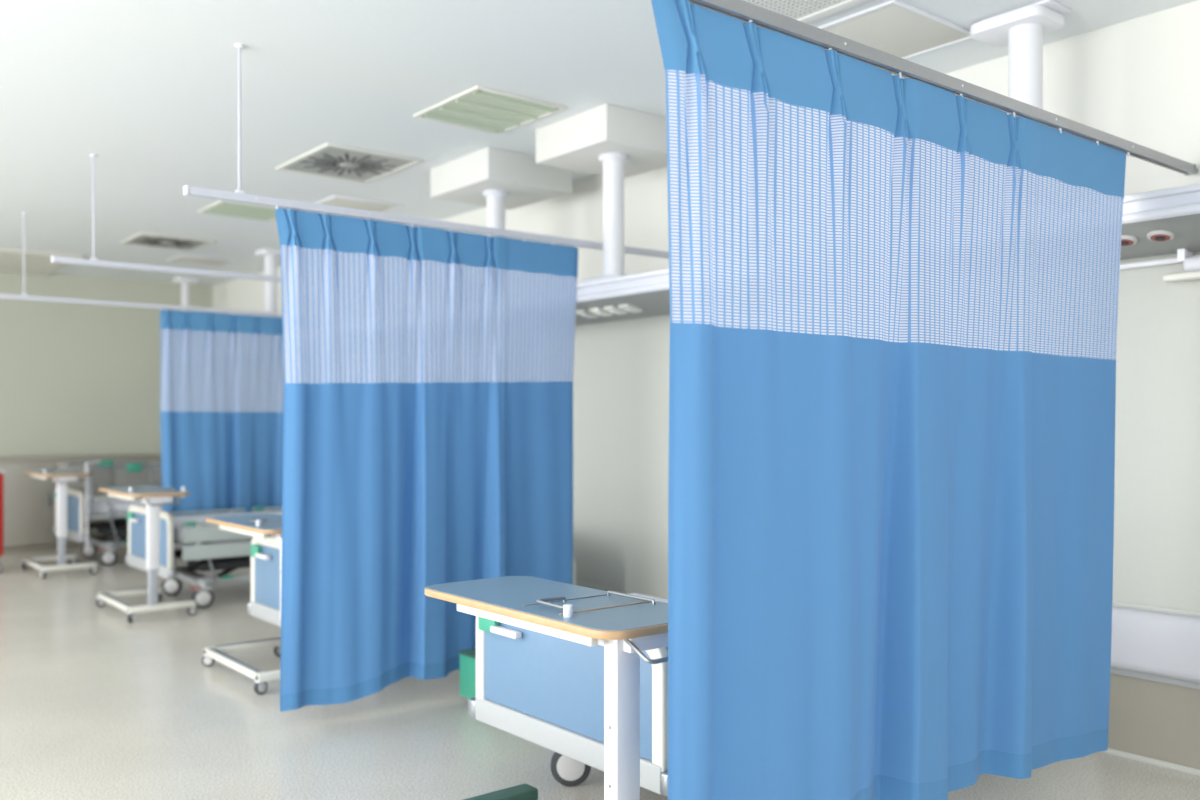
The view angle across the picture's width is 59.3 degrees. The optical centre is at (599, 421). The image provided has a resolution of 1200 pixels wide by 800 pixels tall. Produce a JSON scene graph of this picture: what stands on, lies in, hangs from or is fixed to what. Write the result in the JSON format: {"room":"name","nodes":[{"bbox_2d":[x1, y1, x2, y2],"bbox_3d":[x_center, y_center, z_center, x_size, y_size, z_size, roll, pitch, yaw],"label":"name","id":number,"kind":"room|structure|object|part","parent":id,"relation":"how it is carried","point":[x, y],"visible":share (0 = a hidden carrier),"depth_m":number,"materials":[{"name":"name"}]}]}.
{"room":"hospital room","nodes":[
{"label":"hospital room","id":0,"kind":"room"},
{"bbox_2d":[0,273,212,456],"bbox_3d":[-7.773,-0.135,10.691,7.970,3.070,0.200,0,0,-39],"label":"wall","id":1,"kind":"structure","parent":0,"point":[76,379],"depth_m":12.06,"materials":[{"name":"paint"}]},
{"bbox_2d":[0,247,82,275],"bbox_3d":[-7.871,-1.653,9.421,5.620,0.035,1.650,0,0,-39],"label":"recessed light","id":2,"kind":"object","parent":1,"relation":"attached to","point":[38,263],"depth_m":10.75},
{"bbox_2d":[0,0,1196,285],"bbox_3d":[-2.582,-1.730,4.278,7.970,0.120,16.700,0,0,-39],"label":"ceiling","id":3,"kind":"structure","parent":0,"point":[148,88],"depth_m":5.31,"materials":[{"name":"paint"}]},
{"bbox_2d":[0,213,281,316],"bbox_3d":[-3.752,-1.323,9.134,3.278,0.695,0.040,0,0,-39],"label":"rail","id":4,"kind":"object","parent":3,"relation":"hanging from","point":[23,296],"visible":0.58,"depth_m":8.86,"materials":[{"name":"white metal"}]},
{"bbox_3d":[-4.608,-1.341,8.441,0.013,0.658,0.013,0,0,-39],"label":"suspension rod","id":5,"kind":"part","parent":4,"relation":"part of","materials":[{"name":"white metal"}]},
{"bbox_2d":[160,309,283,515],"bbox_3d":[-3.169,-0.077,9.605,1.601,1.805,0.099,0,0,-39],"label":"privacy curtain","id":6,"kind":"object","parent":4,"relation":"hanging from","point":[222,374],"visible":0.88,"depth_m":9.42,"materials":[{"name":"blue fabric"}]},
{"bbox_3d":[-3.177,0.330,9.598,1.580,0.840,0.095,0,0,-39],"label":"panel","id":7,"kind":"part","parent":6,"relation":"part of","materials":[{"name":"blue fabric"}]},
{"bbox_3d":[-3.170,-0.449,9.603,1.596,0.717,0.052,0,0,-40],"label":"net panel","id":8,"kind":"part","parent":6,"relation":"part of","materials":[{"name":"fabric"}]},
{"bbox_2d":[51,154,280,281],"bbox_3d":[-2.179,-1.323,7.397,3.018,0.695,0.040,0,0,-39],"label":"rail","id":9,"kind":"object","parent":3,"relation":"hanging from","point":[93,261],"visible":0.6,"depth_m":6.77,"materials":[{"name":"white metal"}]},
{"bbox_3d":[-3.166,-1.341,6.597,0.013,0.658,0.013,0,0,-39],"label":"suspension rod","id":10,"kind":"part","parent":9,"relation":"part of","materials":[{"name":"white metal"}]},
{"bbox_2d":[119,233,215,250],"bbox_3d":[-4.006,-1.661,9.764,0.660,0.018,0.680,0,0,-39],"label":"ceiling vent","id":11,"kind":"object","parent":3,"relation":"in","point":[141,239],"visible":1,"depth_m":9.72,"materials":[{"name":"grey metal"}]},
{"bbox_2d":[172,277,197,310],"bbox_3d":[-4.807,-1.221,12.319,0.310,0.898,0.320,0,0,-39],"label":"column","id":12,"kind":"structure","parent":3,"relation":"attached to","point":[185,282],"depth_m":12.26,"materials":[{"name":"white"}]},
{"bbox_3d":[-4.835,-1.645,12.297,0.240,0.050,0.240,0,0,-39],"label":"ceiling plate","id":13,"kind":"part","parent":12,"relation":"part of","materials":[{"name":"white ceramic"}]},
{"bbox_2d":[166,255,236,266],"bbox_3d":[-4.116,-1.664,10.885,0.560,0.012,0.500,0,0,-39],"label":"access panel","id":14,"kind":"object","parent":3,"relation":"attached to","point":[188,259],"visible":1,"depth_m":10.86,"materials":[{"name":"white metal"}]},
{"bbox_2d":[198,200,294,220],"bbox_3d":[-2.789,-1.660,8.325,0.580,0.022,0.550,0,0,-39],"label":"recessed light","id":15,"kind":"object","parent":3,"relation":"in","point":[223,207],"visible":0.8,"depth_m":8.28,"materials":[{"name":"white plastic"}]},
{"bbox_2d":[206,202,275,218],"bbox_3d":[-2.789,-1.666,8.325,0.540,0.008,0.510,0,0,-39],"label":"diffuser","id":16,"kind":"object","parent":15,"relation":"attached to","point":[231,209],"depth_m":8.28,"materials":[{"name":"plastic"}]},
{"bbox_2d":[255,248,280,316],"bbox_3d":[-3.184,-1.221,10.314,0.310,0.898,0.320,0,0,-39],"label":"column","id":17,"kind":"structure","parent":3,"relation":"attached to","point":[270,256],"depth_m":10.24,"materials":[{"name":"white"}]},
{"bbox_3d":[-3.211,-1.645,10.292,0.240,0.050,0.240,0,0,-39],"label":"ceiling plate","id":18,"kind":"part","parent":17,"relation":"part of","materials":[{"name":"white metal"}]},
{"bbox_2d":[276,143,422,182],"bbox_3d":[-1.625,-1.661,6.816,0.650,0.018,0.800,0,0,-39],"label":"ceiling vent","id":19,"kind":"object","parent":3,"relation":"in","point":[329,160],"visible":1,"depth_m":6.78,"materials":[{"name":"grey metal"}]},
{"bbox_2d":[316,195,402,212],"bbox_3d":[-1.885,-1.664,8.130,0.560,0.012,0.490,0,0,-39],"label":"access panel","id":20,"kind":"object","parent":3,"relation":"attached to","point":[341,201],"visible":0.59,"depth_m":8.06,"materials":[{"name":"white metal"}]},
{"bbox_2d":[183,44,668,258],"bbox_3d":[-0.614,-1.323,5.473,3.008,0.695,0.040,0,0,-39],"label":"rail","id":21,"kind":"object","parent":3,"relation":"hanging from","point":[239,195],"visible":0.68,"depth_m":5.07,"materials":[{"name":"white metal"}]},
{"bbox_3d":[-1.598,-1.341,4.676,0.013,0.658,0.013,0,0,-39],"label":"suspension rod","id":22,"kind":"part","parent":21,"relation":"part of","materials":[{"name":"white metal"}]},
{"bbox_2d":[275,206,578,711],"bbox_3d":[-0.788,0.171,5.332,1.755,2.302,0.108,0,0,-39],"label":"privacy curtain","id":23,"kind":"object","parent":21,"relation":"hanging from","point":[428,408],"visible":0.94,"depth_m":5.22,"materials":[{"name":"blue fabric"}]},
{"bbox_3d":[-0.791,0.511,5.330,1.705,1.472,0.101,0,0,-39],"label":"panel","id":24,"kind":"part","parent":23,"relation":"part of","materials":[{"name":"blue fabric"}]},
{"bbox_3d":[-0.781,-0.491,5.338,1.724,0.632,0.046,0,0,-40],"label":"net panel","id":25,"kind":"part","parent":23,"relation":"part of","materials":[{"name":"fabric"}]},
{"bbox_2d":[413,86,566,133],"bbox_3d":[-0.595,-1.660,5.662,0.560,0.022,0.650,0,0,-39],"label":"recessed light","id":26,"kind":"object","parent":3,"relation":"in","point":[479,108],"visible":1,"depth_m":5.63,"materials":[{"name":"white plastic"}]},
{"bbox_2d":[431,147,571,236],"bbox_3d":[-0.649,-1.221,6.873,0.640,0.898,0.700,0,0,-39],"label":"column","id":27,"kind":"structure","parent":3,"relation":"attached to","point":[499,180],"depth_m":6.69,"materials":[{"name":"white paint"}]},
{"bbox_2d":[536,103,666,282],"bbox_3d":[0.081,-1.221,5.971,0.640,0.898,0.640,0,0,-39],"label":"column","id":28,"kind":"structure","parent":3,"relation":"attached to","point":[614,143],"depth_m":5.79,"materials":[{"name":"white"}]},
{"bbox_3d":[0.111,-0.786,5.879,0.290,0.028,0.320,0,0,-39],"label":"plate","id":29,"kind":"part","parent":28,"relation":"part of","materials":[{"name":"white metal"}]},
{"bbox_2d":[575,268,669,325],"bbox_3d":[-0.830,-0.684,7.080,0.420,0.176,5.550,0,0,-39],"label":"bedhead service panel","id":30,"kind":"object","parent":28,"relation":"hanging from","point":[646,294],"depth_m":5.75,"materials":[{"name":"white metal"}]},
{"bbox_2d":[576,309,598,317],"bbox_3d":[-0.076,-0.629,6.140,0.119,0.043,0.084,0,0,-39],"label":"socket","id":31,"kind":"object","parent":30,"relation":"attached to","point":[583,312],"depth_m":6.11,"materials":[{"name":"white plastic"}]},
{"bbox_2d":[589,308,612,316],"bbox_3d":[0.006,-0.629,6.039,0.119,0.043,0.084,0,0,-39],"label":"switch plate","id":32,"kind":"object","parent":30,"relation":"attached to","point":[599,311],"depth_m":6.01,"materials":[{"name":"white plastic"}]},
{"bbox_2d":[603,306,627,314],"bbox_3d":[0.088,-0.629,5.938,0.119,0.043,0.084,0,0,-39],"label":"switch plate","id":33,"kind":"object","parent":30,"relation":"attached to","point":[613,309],"depth_m":5.91,"materials":[{"name":"white plastic"}]},
{"bbox_3d":[-0.820,-0.637,7.088,0.369,0.082,5.550,0,0,-39],"label":"underside panel","id":34,"kind":"part","parent":30,"relation":"part of","materials":[{"name":"grey metal"}]},
{"bbox_2d":[618,304,642,312],"bbox_3d":[0.170,-0.629,5.837,0.119,0.043,0.084,0,0,-39],"label":"switch plate","id":35,"kind":"object","parent":30,"relation":"attached to","point":[632,308],"depth_m":5.81,"materials":[{"name":"white plastic"}]},
{"bbox_2d":[743,0,873,24],"bbox_3d":[0.745,-1.661,3.974,0.720,0.018,0.720,0,0,-39],"label":"ceiling vent","id":36,"kind":"object","parent":3,"relation":"in","point":[809,12],"visible":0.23,"depth_m":4.22,"materials":[{"name":"white metal"}]},
{"bbox_3d":[0.745,-1.661,3.974,0.720,0.018,0.720,0,0,-39],"label":"grille frame","id":37,"kind":"part","parent":36,"relation":"part of","materials":[{"name":"white metal"}]},
{"bbox_2d":[817,0,971,58],"bbox_3d":[1.258,-1.664,4.518,0.600,0.012,0.440,0,0,-39],"label":"ceiling light","id":38,"kind":"object","parent":3,"relation":"attached to","point":[898,28],"visible":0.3,"depth_m":4.48,"materials":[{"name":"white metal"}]},
{"bbox_2d":[689,0,1197,175],"bbox_3d":[1.164,-1.323,3.220,3.078,0.695,0.040,0,0,-39],"label":"rail","id":39,"kind":"object","parent":3,"relation":"hanging from","point":[742,10],"visible":1,"depth_m":3.02,"materials":[{"name":"metal"}]},
{"bbox_2d":[651,0,1129,799],"bbox_3d":[1.027,0.085,3.111,2.339,2.130,0.111,0,0,-39],"label":"privacy curtain","id":40,"kind":"object","parent":39,"relation":"hanging from","point":[894,299],"visible":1,"depth_m":2.87,"materials":[{"name":"blue fabric"}]},
{"bbox_3d":[1.010,0.423,3.097,2.203,1.303,0.114,0,0,-39],"label":"panel","id":41,"kind":"part","parent":40,"relation":"part of","materials":[{"name":"blue fabric"}]},
{"bbox_3d":[1.038,-0.513,3.117,2.274,0.587,0.049,0,0,-40],"label":"net panel","id":42,"kind":"part","parent":40,"relation":"part of","materials":[{"name":"fabric"}]},
{"bbox_2d":[970,0,1071,108],"bbox_3d":[1.761,-1.255,4.365,0.310,0.830,0.360,0,0,-39],"label":"column","id":43,"kind":"structure","parent":3,"relation":"attached to","point":[1022,29],"depth_m":4.27,"materials":[{"name":"white paint"}]},
{"bbox_3d":[1.721,-1.634,4.359,0.240,0.048,0.320,0,0,-39],"label":"ceiling plate","id":44,"kind":"part","parent":43,"relation":"part of","materials":[{"name":"white ceramic"}]},
{"bbox_2d":[1120,183,1199,282],"bbox_3d":[2.899,-0.697,3.086,0.450,0.287,4.350,0,0,-39],"label":"bedhead service panel","id":45,"kind":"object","parent":43,"relation":"hanging from","point":[1164,221],"depth_m":3.94,"materials":[{"name":"white metal"}]},
{"bbox_2d":[1121,235,1137,245],"bbox_3d":[2.032,-0.704,4.089,0.092,0.034,0.092,0,0,-39],"label":"socket","id":46,"kind":"object","parent":45,"relation":"attached to","point":[1126,240],"depth_m":4.06,"materials":[{"name":"red plastic"}]},
{"bbox_3d":[2.893,-0.706,3.082,0.368,0.084,4.350,0,0,-39],"label":"underside panel","id":47,"kind":"part","parent":45,"relation":"part of","materials":[{"name":"grey metal"}]},
{"bbox_3d":[2.648,-0.638,3.707,0.023,0.024,1.830,0,0,-39],"label":"accessory rail","id":48,"kind":"part","parent":45,"relation":"part of","materials":[{"name":"white metal"}]},
{"bbox_2d":[1147,230,1173,240],"bbox_3d":[2.117,-0.704,3.985,0.092,0.034,0.092,0,0,-39],"label":"socket","id":49,"kind":"object","parent":45,"relation":"attached to","point":[1152,235],"depth_m":3.96,"materials":[{"name":"white plastic"}]},
{"bbox_2d":[1163,256,1199,282],"bbox_3d":[2.440,-0.596,3.931,0.100,0.085,0.640,0,0,-39],"label":"lamp","id":50,"kind":"object","parent":45,"relation":"attached to","point":[1191,264],"depth_m":4.09,"materials":[{"name":"white metal"}]},
{"bbox_2d":[0,546,1199,799],"bbox_3d":[-2.582,1.460,4.278,7.970,0.120,16.700,0,0,-39],"label":"floor","id":51,"kind":"structure","parent":0,"point":[96,704],"depth_m":4.85,"materials":[{"name":"tile"}]},
{"bbox_2d":[0,469,6,571],"bbox_3d":[-5.829,0.920,9.791,0.480,0.960,0.545,0,0,-39],"label":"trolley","id":52,"kind":"object","parent":51,"relation":"on","point":[2,471],"visible":1,"depth_m":9.72,"materials":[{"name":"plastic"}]},
{"bbox_2d":[22,469,97,577],"bbox_3d":[-5.043,0.915,9.860,0.484,0.969,0.986,0,0,-39],"label":"table","id":53,"kind":"object","parent":51,"relation":"on","point":[61,476],"visible":1,"depth_m":9.53,"materials":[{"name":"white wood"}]},
{"bbox_3d":[-5.070,1.315,9.887,0.460,0.040,0.840,0,0,-39],"label":"frame","id":54,"kind":"part","parent":53,"relation":"part of","materials":[{"name":"white metal"}]},
{"bbox_3d":[-4.783,0.523,9.500,0.212,0.056,0.098,0,0,-39],"label":"grab handle","id":55,"kind":"part","parent":53,"relation":"part of","materials":[{"name":"grey metal"}]},
{"bbox_2d":[0,454,161,554],"bbox_3d":[-5.571,0.890,11.968,2.440,1.020,0.545,0,0,-39],"label":"wall paneling","id":56,"kind":"structure","parent":51,"relation":"on","point":[28,502],"depth_m":11.30,"materials":[{"name":"beige laminate"}]},
{"bbox_3d":[-6.108,0.870,11.216,0.580,0.860,0.018,0,0,-39],"label":"door","id":57,"kind":"part","parent":56,"relation":"part of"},
{"bbox_3d":[-5.649,0.870,11.588,0.580,0.860,0.018,0,0,-39],"label":"door","id":58,"kind":"part","parent":56,"relation":"part of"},
{"bbox_3d":[-5.191,0.870,11.959,0.580,0.860,0.018,0,0,-39],"label":"door","id":59,"kind":"part","parent":56,"relation":"part of","materials":[{"name":"grey"}]},
{"bbox_2d":[53,460,161,565],"bbox_3d":[-4.534,0.884,11.094,2.012,1.033,1.176,0,0,-39],"label":"hospital bed","id":60,"kind":"object","parent":51,"relation":"on","point":[80,508],"visible":0.38,"depth_m":10.37,"materials":[{"name":"white plastic"}]},
{"bbox_3d":[-5.282,0.902,10.495,0.036,0.475,1.080,0,0,-39],"label":"footboard","id":61,"kind":"part","parent":60,"relation":"part of","materials":[{"name":"white plastic"}]},
{"bbox_3d":[-5.280,1.110,10.496,0.048,0.090,1.070,0,0,-39],"label":"rail","id":62,"kind":"part","parent":60,"relation":"part of","materials":[{"name":"white plastic"}]},
{"bbox_3d":[-5.280,0.882,10.496,0.024,0.365,1.010,0,0,-39],"label":"board panel","id":63,"kind":"part","parent":60,"relation":"part of","materials":[{"name":"blue plastic"}]},
{"bbox_3d":[-5.242,0.450,11.196,0.140,0.080,0.028,0,0,-39],"label":"release handle","id":64,"kind":"part","parent":60,"relation":"part of","materials":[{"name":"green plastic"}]},
{"bbox_3d":[-4.501,1.040,11.075,1.580,0.180,0.800,0,0,-39],"label":"lift frame","id":65,"kind":"part","parent":60,"relation":"part of","materials":[{"name":"black metal"}]},
{"bbox_3d":[-4.542,1.208,11.094,1.500,0.065,0.920,0,0,-39],"label":"frame","id":66,"kind":"part","parent":60,"relation":"part of","materials":[{"name":"white metal"}]},
{"bbox_3d":[-5.215,0.653,11.218,0.876,0.453,0.025,0,0,-39],"label":"rail","id":67,"kind":"part","parent":60,"relation":"part of","materials":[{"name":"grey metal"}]},
{"bbox_3d":[-4.526,0.835,11.106,1.820,0.110,0.940,0,0,-39],"label":"mattress","id":68,"kind":"part","parent":60,"relation":"part of","materials":[{"name":"white fabric"}]},
{"bbox_3d":[-4.560,0.653,10.409,0.876,0.453,0.025,0,0,-39],"label":"rail","id":69,"kind":"part","parent":60,"relation":"part of","materials":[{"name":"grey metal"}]},
{"bbox_3d":[-4.588,0.450,10.387,0.140,0.080,0.028,0,0,-39],"label":"release handle","id":70,"kind":"part","parent":60,"relation":"part of","materials":[{"name":"green plastic"}]},
{"bbox_3d":[-4.519,0.653,11.781,0.826,0.453,0.025,0,0,-39],"label":"rail","id":71,"kind":"part","parent":60,"relation":"part of","materials":[{"name":"grey metal"}]},
{"bbox_2d":[96,486,196,621],"bbox_3d":[-3.345,0.933,7.787,0.492,0.934,0.986,0,0,-39],"label":"table","id":72,"kind":"object","parent":51,"relation":"on","point":[152,496],"visible":1,"depth_m":7.46,"materials":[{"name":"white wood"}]},
{"bbox_3d":[-3.369,1.315,7.817,0.460,0.040,0.840,0,0,-39],"label":"frame","id":73,"kind":"part","parent":72,"relation":"part of","materials":[{"name":"white metal"}]},
{"bbox_3d":[-3.081,0.558,7.430,0.212,0.056,0.098,0,0,-39],"label":"grab handle","id":74,"kind":"part","parent":72,"relation":"part of","materials":[{"name":"grey metal"}]},
{"bbox_2d":[125,505,281,608],"bbox_3d":[-2.724,0.980,8.731,2.012,0.840,1.168,0,0,-39],"label":"hospital bed","id":75,"kind":"object","parent":51,"relation":"on","point":[204,546],"visible":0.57,"depth_m":8.01,"materials":[{"name":"white plastic"}]},
{"bbox_3d":[-3.467,0.882,8.129,0.024,0.365,1.010,0,0,-39],"label":"board panel","id":76,"kind":"part","parent":75,"relation":"part of","materials":[{"name":"plastic"}]},
{"bbox_3d":[-3.469,0.902,8.128,0.036,0.475,1.080,0,0,-39],"label":"footboard","id":77,"kind":"part","parent":75,"relation":"part of","materials":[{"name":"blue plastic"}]},
{"bbox_3d":[-3.467,1.110,8.129,0.048,0.090,1.070,0,0,-39],"label":"rail","id":78,"kind":"part","parent":75,"relation":"part of","materials":[{"name":"white plastic"}]},
{"bbox_3d":[-3.031,0.752,7.813,0.080,0.025,0.036,0,0,-39],"label":"release handle","id":79,"kind":"part","parent":75,"relation":"part of","materials":[{"name":"green plastic"}]},
{"bbox_3d":[-3.402,0.889,8.851,0.850,0.282,0.028,0,0,-39],"label":"rail","id":80,"kind":"part","parent":75,"relation":"part of","materials":[{"name":"grey plastic"}]},
{"bbox_3d":[-2.688,1.040,8.709,1.580,0.180,0.800,0,0,-39],"label":"lift frame","id":81,"kind":"part","parent":75,"relation":"part of","materials":[{"name":"black metal"}]},
{"bbox_3d":[-2.729,1.208,8.727,1.500,0.065,0.920,0,0,-39],"label":"frame","id":82,"kind":"part","parent":75,"relation":"part of","materials":[{"name":"white metal"}]},
{"bbox_3d":[-2.763,1.080,8.333,0.727,0.356,0.068,0,0,-39],"label":"scissor arm","id":83,"kind":"part","parent":75,"relation":"part of"},
{"bbox_3d":[-2.748,0.889,8.043,0.850,0.282,0.028,0,0,-39],"label":"rail","id":84,"kind":"part","parent":75,"relation":"part of","materials":[{"name":"white plastic"}]},
{"bbox_3d":[-2.852,1.185,8.068,0.080,0.020,0.070,0,0,-39],"label":"release lever","id":85,"kind":"part","parent":75,"relation":"part of","materials":[{"name":"green plastic"}]},
{"bbox_3d":[-2.713,0.835,8.740,1.820,0.110,0.940,0,0,-39],"label":"mattress","id":86,"kind":"part","parent":75,"relation":"part of","materials":[{"name":"white fabric"}]},
{"bbox_3d":[-2.706,0.889,9.414,0.800,0.282,0.028,0,0,-39],"label":"rail","id":87,"kind":"part","parent":75,"relation":"part of","materials":[{"name":"grey plastic"}]},
{"bbox_2d":[202,514,281,693],"bbox_3d":[-1.808,0.958,5.841,0.492,0.884,0.986,0,0,-39],"label":"table","id":88,"kind":"object","parent":51,"relation":"on","point":[255,525],"visible":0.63,"depth_m":5.76,"materials":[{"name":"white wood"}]},
{"bbox_3d":[-1.831,1.315,5.870,0.460,0.040,0.840,0,0,-39],"label":"frame","id":89,"kind":"part","parent":88,"relation":"part of","materials":[{"name":"white metal"}]},
{"bbox_3d":[-1.800,0.533,5.561,0.026,0.034,0.026,0,0,-39],"label":"knob","id":90,"kind":"part","parent":88,"relation":"part of","materials":[{"name":"white plastic"}]},
{"bbox_2d":[247,536,575,626],"bbox_3d":[-1.122,1.032,6.386,1.672,0.735,1.168,0,0,-39],"label":"hospital bed","id":91,"kind":"object","parent":51,"relation":"on","point":[264,604],"visible":0.08,"depth_m":6.12,"materials":[{"name":"blue plastic"}]},
{"bbox_3d":[-1.735,0.902,5.891,0.036,0.475,1.080,0,0,-39],"label":"footboard","id":92,"kind":"part","parent":91,"relation":"part of","materials":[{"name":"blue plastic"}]},
{"bbox_3d":[-1.733,1.110,5.892,0.048,0.090,1.070,0,0,-39],"label":"rail","id":93,"kind":"part","parent":91,"relation":"part of","materials":[{"name":"white plastic"}]},
{"bbox_3d":[-1.733,0.882,5.892,0.024,0.365,1.010,0,0,-39],"label":"board panel","id":94,"kind":"part","parent":91,"relation":"part of","materials":[{"name":"blue plastic"}]},
{"bbox_3d":[-0.499,0.970,6.891,0.036,0.340,1.080,0,0,-39],"label":"headboard","id":95,"kind":"part","parent":91,"relation":"part of","materials":[{"name":"grey plastic"}]},
{"bbox_2d":[458,648,475,706],"bbox_3d":[-0.477,1.264,5.198,0.350,0.272,0.290,0,0,-39],"label":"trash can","id":96,"kind":"object","parent":51,"relation":"on","point":[467,657],"visible":0.18,"depth_m":5.14,"materials":[{"name":"green plastic"}]},
{"bbox_2d":[425,576,667,799],"bbox_3d":[-0.113,0.941,3.096,0.500,0.919,1.066,0,0,-39],"label":"table","id":97,"kind":"object","parent":51,"relation":"on","point":[626,625],"visible":0.81,"depth_m":2.76,"materials":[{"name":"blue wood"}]},
{"bbox_3d":[-0.084,0.498,2.782,0.026,0.034,0.026,0,0,-39],"label":"knob","id":98,"kind":"part","parent":97,"relation":"part of","materials":[{"name":"white plastic"}]},
{"bbox_3d":[0.172,0.573,2.704,0.212,0.056,0.098,0,0,-39],"label":"grab handle","id":99,"kind":"part","parent":97,"relation":"part of","materials":[{"name":"grey metal"}]},
{"bbox_2d":[469,616,667,796],"bbox_3d":[0.612,1.032,4.291,2.012,0.735,1.168,0,0,-39],"label":"hospital bed","id":100,"kind":"object","parent":51,"relation":"on","point":[546,691],"visible":0.25,"depth_m":3.70,"materials":[{"name":"blue plastic"}]},
{"bbox_3d":[-0.131,0.882,3.690,0.024,0.365,1.010,0,0,-39],"label":"board panel","id":101,"kind":"part","parent":100,"relation":"part of","materials":[{"name":"blue plastic"}]},
{"bbox_3d":[-0.131,1.110,3.690,0.048,0.090,1.070,0,0,-39],"label":"rail","id":102,"kind":"part","parent":100,"relation":"part of","materials":[{"name":"plastic"}]},
{"bbox_2d":[630,593,667,651],"bbox_3d":[0.189,0.722,3.756,0.380,0.113,0.640,0,0,-39],"label":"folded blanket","id":103,"kind":"object","parent":100,"relation":"on","point":[635,594],"visible":0.02,"depth_m":3.98,"materials":[{"name":"white fabric"}]},
{"bbox_2d":[213,0,1199,316],"bbox_3d":[0.500,-0.135,6.645,0.200,3.070,16.500,0,0,-39],"label":"wall","id":104,"kind":"structure","parent":0,"point":[1137,80],"depth_m":4.52,"materials":[{"name":"paint"}]},
{"bbox_2d":[573,315,669,598],"bbox_3d":[0.275,0.220,6.720,0.055,1.800,5.800,0,0,-39],"label":"wall panel","id":105,"kind":"object","parent":104,"relation":"attached to","point":[621,369],"visible":0.02,"depth_m":6.85,"materials":[{"name":"paint"}]},
{"bbox_2d":[1101,748,1199,775],"bbox_3d":[0.361,1.385,6.648,0.012,0.030,16.280,0,0,-39],"label":"baseboard","id":106,"kind":"structure","parent":104,"relation":"attached to","point":[1114,752],"depth_m":4.30,"materials":[{"name":"plastic"}]},
{"bbox_2d":[1108,673,1199,769],"bbox_3d":[3.771,1.200,2.429,0.019,0.340,5.230,0,0,-39],"label":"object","id":107,"kind":"structure","parent":104,"relation":"attached to","point":[1151,719],"depth_m":4.29,"materials":[{"name":"beige paint"}]},
{"bbox_2d":[1110,606,1199,689],"bbox_3d":[3.079,0.907,3.220,0.099,0.285,3.130,0,0,-39],"label":"bumper cover","id":108,"kind":"object","parent":104,"relation":"attached to","point":[1161,647],"visible":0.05,"depth_m":4.21,"materials":[{"name":"grey plastic"}]},
{"bbox_2d":[1112,250,1199,617],"bbox_3d":[3.726,0.045,2.457,0.055,1.450,5.130,0,0,-39],"label":"wall panel","id":109,"kind":"object","parent":104,"relation":"attached to","point":[1156,552],"visible":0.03,"depth_m":4.25,"materials":[{"name":"paint"}]}
]}

